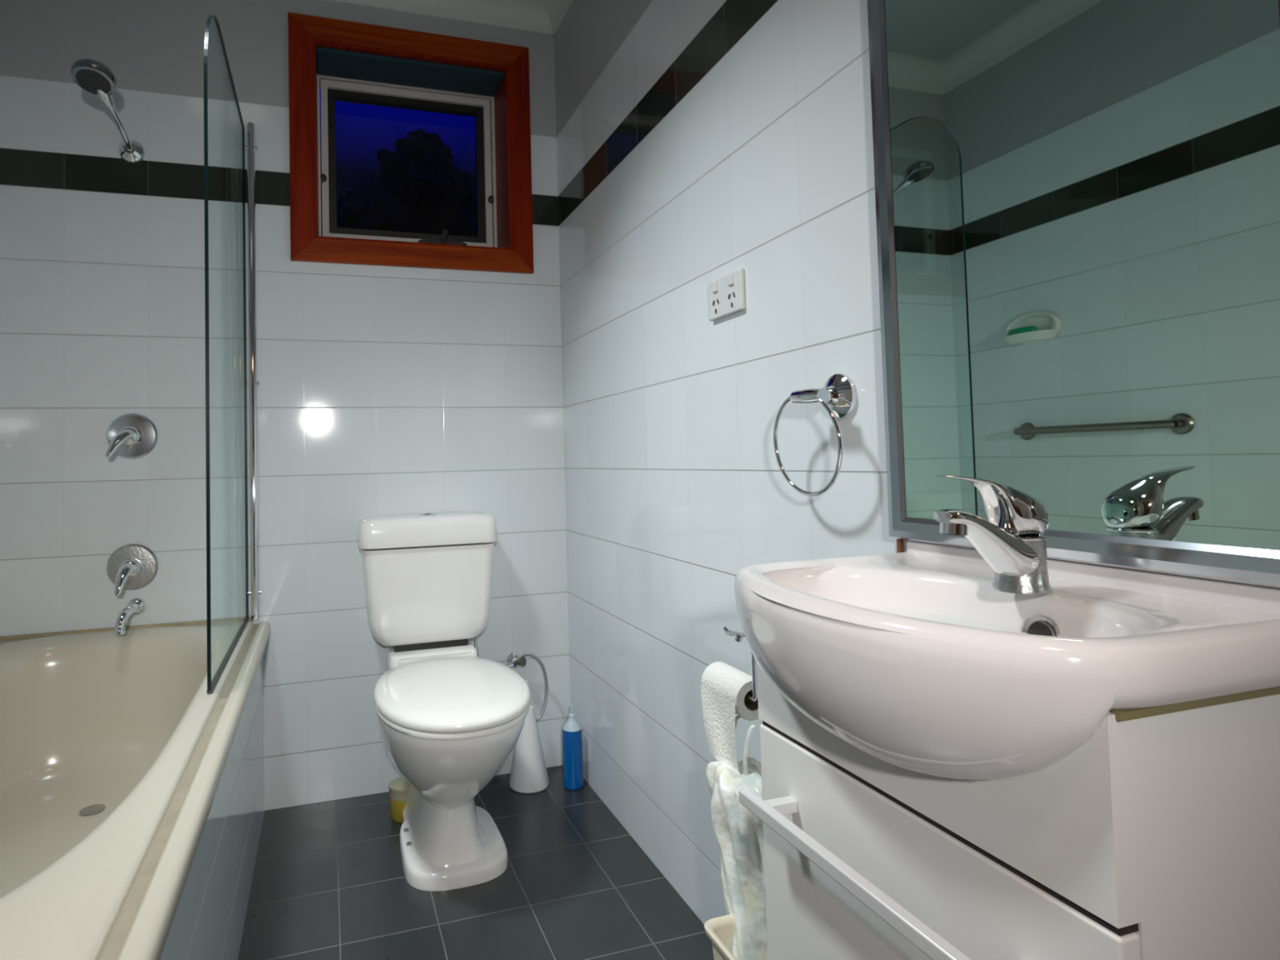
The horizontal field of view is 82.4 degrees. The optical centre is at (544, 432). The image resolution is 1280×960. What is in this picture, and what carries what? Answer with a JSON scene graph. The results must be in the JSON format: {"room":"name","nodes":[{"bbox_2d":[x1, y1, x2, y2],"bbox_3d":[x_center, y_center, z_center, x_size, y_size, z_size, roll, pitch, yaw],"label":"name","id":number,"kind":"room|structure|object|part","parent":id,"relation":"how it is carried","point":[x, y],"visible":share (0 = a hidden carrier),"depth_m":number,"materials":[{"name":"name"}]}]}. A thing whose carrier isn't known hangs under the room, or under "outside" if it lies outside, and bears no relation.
{"room":"bathroom","nodes":[
{"label":"bathroom","id":0,"kind":"room"},
{"bbox_2d":[0,0,570,810],"bbox_3d":[-0.778,-0.158,2.259,1.910,2.580,0.260,-1,-2,-17],"label":"wall","id":1,"kind":"structure","parent":0,"point":[382,390],"depth_m":2.10,"materials":[{"name":"white tile"}]},
{"bbox_2d":[71,58,145,164],"bbox_3d":[-1.139,-0.835,1.889,0.098,0.147,0.300,-1,-2,-14],"label":"shower","id":2,"kind":"object","parent":1,"relation":"attached to","point":[92,76],"visible":1,"depth_m":1.81,"materials":[{"name":"silver metal"}]},
{"bbox_3d":[-1.135,-0.822,1.930,0.019,0.072,0.185,-1,-2,-13],"label":"arm","id":3,"kind":"part","parent":2,"relation":"part of","materials":[{"name":"silver metal"}]},
{"bbox_2d":[112,597,146,634],"bbox_3d":[-1.103,0.487,1.924,0.052,0.074,0.136,-1,-2,-17],"label":"spout","id":4,"kind":"object","parent":1,"relation":"attached to","point":[136,606],"visible":1,"depth_m":1.90,"materials":[{"name":"silver metal"}]},
{"bbox_2d":[105,413,157,458],"bbox_3d":[-1.125,0.007,1.950,0.126,0.126,0.116,-1,-2,-17],"label":"mixer","id":5,"kind":"object","parent":1,"relation":"attached to","point":[131,435],"visible":1,"depth_m":1.99,"materials":[{"name":"silver metal"}]},
{"bbox_3d":[-1.128,0.027,1.927,0.042,0.080,0.085,-1,-2,-2],"label":"lever","id":6,"kind":"part","parent":5,"relation":"part of","materials":[{"name":"silver metal"}]},
{"bbox_2d":[106,543,158,595],"bbox_3d":[-1.116,0.367,1.936,0.126,0.126,0.115,-1,-2,-17],"label":"mixer","id":7,"kind":"object","parent":1,"relation":"attached to","point":[132,566],"visible":1,"depth_m":1.98,"materials":[{"name":"silver metal"}]},
{"bbox_3d":[-1.111,0.386,1.919,0.042,0.080,0.080,-1,-2,-17],"label":"lever","id":8,"kind":"part","parent":7,"relation":"part of","materials":[{"name":"silver metal"}]},
{"bbox_2d":[288,12,533,274],"bbox_3d":[-0.437,-0.881,2.374,0.745,0.746,0.258,-1,-2,-17],"label":"window","id":9,"kind":"structure","parent":1,"relation":"in","point":[350,61],"depth_m":2.34,"materials":[{"name":"brown wood"}]},
{"bbox_3d":[-0.463,-0.877,2.462,0.592,0.591,0.075,-1,-2,-17],"label":"frame","id":10,"kind":"part","parent":9,"relation":"part of","materials":[{"name":"white metal"}]},
{"bbox_3d":[-0.464,-0.894,2.465,0.522,0.486,0.030,-1,-2,-17],"label":"screen frame","id":11,"kind":"part","parent":9,"relation":"part of","materials":[{"name":"white metal"}]},
{"bbox_3d":[-0.463,-0.894,2.460,0.566,0.530,0.050,-1,-2,-17],"label":"sash","id":12,"kind":"part","parent":9,"relation":"part of","materials":[{"name":"white metal"}]},
{"bbox_2d":[315,46,504,96],"bbox_3d":[-0.433,-1.170,2.353,0.590,0.013,0.146,-1,-2,-17],"label":"roller blind","id":13,"kind":"object","parent":9,"relation":"attached to","point":[358,64],"depth_m":2.33,"materials":[{"name":"blue fabric"}]},
{"bbox_2d":[323,0,554,35],"bbox_3d":[-0.757,-1.361,2.139,1.670,0.085,0.084,-1,-2,-17],"label":"trim","id":14,"kind":"structure","parent":1,"relation":"attached to","point":[526,15],"depth_m":2.33,"materials":[{"name":"paint"}]},
{"bbox_2d":[473,636,479,657],"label":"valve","id":15,"kind":"object","parent":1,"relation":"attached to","point":[475,638],"depth_m":2.18,"materials":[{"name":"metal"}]},
{"bbox_2d":[504,652,548,722],"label":"valve","id":16,"kind":"object","parent":1,"relation":"attached to","point":[515,660],"depth_m":2.24,"materials":[{"name":"silver metal"}]},
{"bbox_3d":[-0.074,0.706,2.239,0.029,0.032,0.039,0,-3,-39],"label":"valve handle","id":17,"kind":"part","parent":16,"relation":"part of","materials":[{"name":"silver metal"}]},
{"bbox_2d":[385,640,477,671],"bbox_3d":[-0.329,0.743,2.097,0.244,0.247,0.208,-1,-2,-17],"label":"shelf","id":18,"kind":"object","parent":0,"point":[394,655],"depth_m":2.04,"materials":[{"name":"white ceramic"}]},
{"bbox_2d":[237,764,714,959],"bbox_3d":[-0.278,1.041,0.651,1.670,0.060,3.000,-1,-2,-17],"label":"floor","id":19,"kind":"structure","parent":0,"point":[329,882],"depth_m":1.64,"materials":[{"name":"grey tile"}]},
{"bbox_2d":[0,617,270,959],"bbox_3d":[-0.923,0.772,1.212,0.764,0.551,1.580,-1,-2,-17],"label":"bathtub","id":20,"kind":"object","parent":19,"relation":"on","point":[132,793],"visible":0.95,"depth_m":1.52,"materials":[{"name":"beige ceramic"}]},
{"bbox_2d":[203,14,261,693],"bbox_3d":[-0.747,-0.202,1.759,0.042,1.438,0.712,-1,-2,-17],"label":"screen","id":21,"kind":"object","parent":20,"relation":"on","point":[251,147],"visible":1,"depth_m":2.06,"materials":[{"name":"clear glass"}]},
{"bbox_2d":[388,777,408,822],"bbox_3d":[-0.391,1.018,2.009,0.082,0.092,0.082,-1,-2,-17],"label":"jar","id":22,"kind":"object","parent":19,"relation":"on","point":[398,788],"visible":0.65,"depth_m":1.98,"materials":[{"name":"yellow"}]},
{"bbox_3d":[-0.391,0.989,2.010,0.082,0.034,0.082,-1,-2,-17],"label":"lid","id":23,"kind":"part","parent":22,"relation":"part of","materials":[{"name":"beige plastic"}]},
{"bbox_2d":[356,511,530,891],"bbox_3d":[-0.257,0.640,1.854,0.400,0.831,0.741,-1,-2,-17],"label":"toilet","id":24,"kind":"object","parent":19,"relation":"on","point":[450,717],"visible":1,"depth_m":1.79,"materials":[{"name":"white ceramic"},{"name":"white plastic"},{"name":"black rubber"}]},
{"bbox_3d":[-0.346,0.284,2.135,0.400,0.083,0.181,-1,-2,-17],"label":"cistern lid","id":25,"kind":"part","parent":24,"relation":"part of","materials":[{"name":"white ceramic"}]},
{"bbox_3d":[-0.228,0.616,1.759,0.364,0.028,0.540,-1,-2,-17],"label":"lid","id":26,"kind":"part","parent":24,"relation":"part of","materials":[{"name":"white plastic"}]},
{"bbox_3d":[-0.228,0.640,1.758,0.362,0.015,0.537,-1,-2,-17],"label":"seat","id":27,"kind":"part","parent":24,"relation":"part of","materials":[{"name":"white plastic"}]},
{"bbox_2d":[509,680,549,793],"bbox_3d":[-0.050,0.907,2.190,0.120,0.312,0.120,-1,-2,-17],"label":"toilet brush holder","id":28,"kind":"object","parent":19,"relation":"on","point":[529,774],"visible":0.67,"depth_m":2.15,"materials":[{"name":"white plastic"}]},
{"bbox_2d":[562,705,583,790],"bbox_3d":[0.084,0.939,2.171,0.060,0.241,0.060,-1,-2,-17],"label":"bottle","id":29,"kind":"object","parent":19,"relation":"on","point":[572,748],"visible":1,"depth_m":2.15,"materials":[{"name":"blue plastic"}]},
{"bbox_2d":[704,913,737,959],"bbox_3d":[0.359,0.870,1.024,0.198,0.280,0.190,-1,-2,-17],"label":"waste bin","id":30,"kind":"object","parent":19,"relation":"on","point":[720,930],"visible":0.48,"depth_m":1.09,"materials":[{"name":"beige plastic"}]},
{"bbox_2d":[738,604,1279,959],"bbox_3d":[0.420,0.596,0.692,0.295,0.800,0.415,-1,-2,-17],"label":"vanity cabinet","id":31,"kind":"object","parent":19,"relation":"on","point":[1157,837],"visible":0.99,"depth_m":0.53,"materials":[{"name":"white laminate"}]},
{"bbox_2d":[706,715,768,959],"bbox_3d":[0.337,0.726,1.107,0.136,0.534,0.236,-1,-2,-17],"label":"plastic bag","id":32,"kind":"object","parent":31,"relation":"hanging from","point":[739,833],"visible":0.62,"depth_m":1.10,"materials":[{"name":"white plastic"}]},
{"bbox_3d":[0.261,0.415,0.803,0.035,0.013,0.014,-1,-2,-17],"label":"handle post","id":33,"kind":"part","parent":31,"relation":"part of","materials":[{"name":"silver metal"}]},
{"bbox_3d":[0.281,0.409,0.659,0.013,0.015,0.362,-1,-2,-17],"label":"bar handle","id":34,"kind":"part","parent":31,"relation":"part of","materials":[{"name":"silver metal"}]},
{"bbox_3d":[0.331,0.519,0.669,0.019,0.355,0.415,-1,-2,-17],"label":"drawer","id":35,"kind":"part","parent":31,"relation":"part of","materials":[{"name":"white laminate"}]},
{"bbox_2d":[733,540,1279,782],"bbox_3d":[0.392,0.217,0.701,0.337,0.163,0.441,-1,-2,-17],"label":"basin","id":36,"kind":"object","parent":31,"relation":"in","point":[956,702],"visible":0.96,"depth_m":0.57,"materials":[{"name":"white ceramic"}]},
{"bbox_2d":[933,475,1052,594],"bbox_3d":[0.432,0.097,0.699,0.118,0.115,0.049,-1,-2,-17],"label":"tap","id":37,"kind":"object","parent":36,"relation":"on","point":[1011,542],"visible":1,"depth_m":0.69,"materials":[{"name":"silver metal"}]},
{"bbox_3d":[0.429,0.108,0.698,0.112,0.074,0.043,-1,-2,-17],"label":"spout","id":38,"kind":"part","parent":37,"relation":"part of","materials":[{"name":"silver metal"}]},
{"bbox_3d":[0.431,0.071,0.700,0.114,0.064,0.047,-1,-2,-17],"label":"lever","id":39,"kind":"part","parent":37,"relation":"part of","materials":[{"name":"silver metal"}]},
{"bbox_3d":[0.392,0.216,0.700,0.336,0.136,0.441,-1,-2,-17],"label":"bowl","id":40,"kind":"part","parent":36,"relation":"part of","materials":[{"name":"white ceramic"}]},
{"bbox_2d":[554,0,908,924],"bbox_3d":[0.563,-0.240,0.910,0.120,2.580,3.100,-1,-2,-17],"label":"wall","id":41,"kind":"structure","parent":0,"point":[700,142],"depth_m":1.53,"materials":[{"name":"white tile"}]},
{"bbox_2d":[539,0,573,35],"bbox_3d":[0.423,-1.433,0.974,0.084,0.085,3.000,-1,-2,-17],"label":"trim","id":42,"kind":"structure","parent":41,"relation":"attached to","point":[556,10],"depth_m":2.34,"materials":[{"name":"paint"}]},
{"bbox_2d":[708,268,745,320],"bbox_3d":[0.347,-0.264,1.391,0.014,0.077,0.118,-1,-2,-17],"label":"power outlet","id":43,"kind":"object","parent":41,"relation":"attached to","point":[726,294],"visible":1,"depth_m":1.38,"materials":[{"name":"white plastic"}]},
{"bbox_2d":[711,281,718,293],"bbox_3d":[0.335,-0.285,1.419,0.006,0.018,0.016,-1,-2,-17],"label":"rocker switch","id":44,"kind":"object","parent":43,"relation":"attached to","point":[714,284],"depth_m":1.41,"materials":[{"name":"white plastic"}]},
{"bbox_2d":[727,274,733,285],"bbox_3d":[0.351,-0.287,1.363,0.006,0.018,0.016,-1,-2,-17],"label":"rocker switch","id":45,"kind":"object","parent":43,"relation":"attached to","point":[730,277],"depth_m":1.36,"materials":[{"name":"white plastic"}]},
{"bbox_2d":[723,626,757,702],"bbox_3d":[0.358,0.367,1.212,0.112,0.124,0.182,-1,-2,-17],"label":"toilet roll holder","id":46,"kind":"object","parent":41,"relation":"attached to","point":[739,636],"visible":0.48,"depth_m":1.13,"materials":[{"name":"silver metal"}]},
{"bbox_2d":[700,662,759,772],"bbox_3d":[0.316,0.471,1.205,0.071,0.150,0.112,-1,-2,-17],"label":"toilet roll","id":47,"kind":"object","parent":46,"relation":"on","point":[725,687],"visible":0.87,"depth_m":1.18,"materials":[{"name":"white paper"}]},
{"bbox_3d":[0.356,0.376,1.221,0.112,0.107,0.164,-1,-2,-17],"label":"wire arm","id":48,"kind":"part","parent":46,"relation":"part of","materials":[{"name":"silver metal"}]},
{"bbox_2d":[773,373,856,496],"bbox_3d":[0.413,0.004,1.101,0.063,0.185,0.159,-1,-2,-17],"label":"towel ring","id":49,"kind":"object","parent":41,"relation":"attached to","point":[837,397],"visible":1,"depth_m":1.07,"materials":[{"name":"silver metal"}]},
{"bbox_2d":[866,0,1279,587],"bbox_3d":[0.527,-0.374,0.773,0.026,1.062,0.472,-1,-2,-17],"label":"wall mirror","id":50,"kind":"object","parent":41,"relation":"attached to","point":[1077,202],"visible":0.86,"depth_m":0.72,"materials":[{"name":"silver mirror"}]},
{"label":"outside","id":51,"kind":"structure","parent":0,"visible":0},
{"bbox_3d":[-4.298,2.822,16.923,24.000,0.200,29.400,-1,-2,-17],"label":"ground","id":52,"kind":"structure","parent":51,"visible":0},
{"bbox_2d":[320,196,344,235],"bbox_3d":[-3.240,-1.272,13.641,11.339,6.452,2.639,-1,-2,-17],"label":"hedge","id":53,"kind":"object","parent":52,"relation":"on","point":[339,202],"visible":0.02,"depth_m":12.97,"materials":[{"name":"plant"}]},
{"bbox_2d":[337,128,477,236],"bbox_3d":[-1.441,-0.591,8.223,2.596,5.834,1.616,-1,-2,-5],"label":"tree","id":54,"kind":"object","parent":52,"relation":"on","point":[417,188],"visible":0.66,"depth_m":8.02,"materials":[{"name":"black plant"}]}
]}

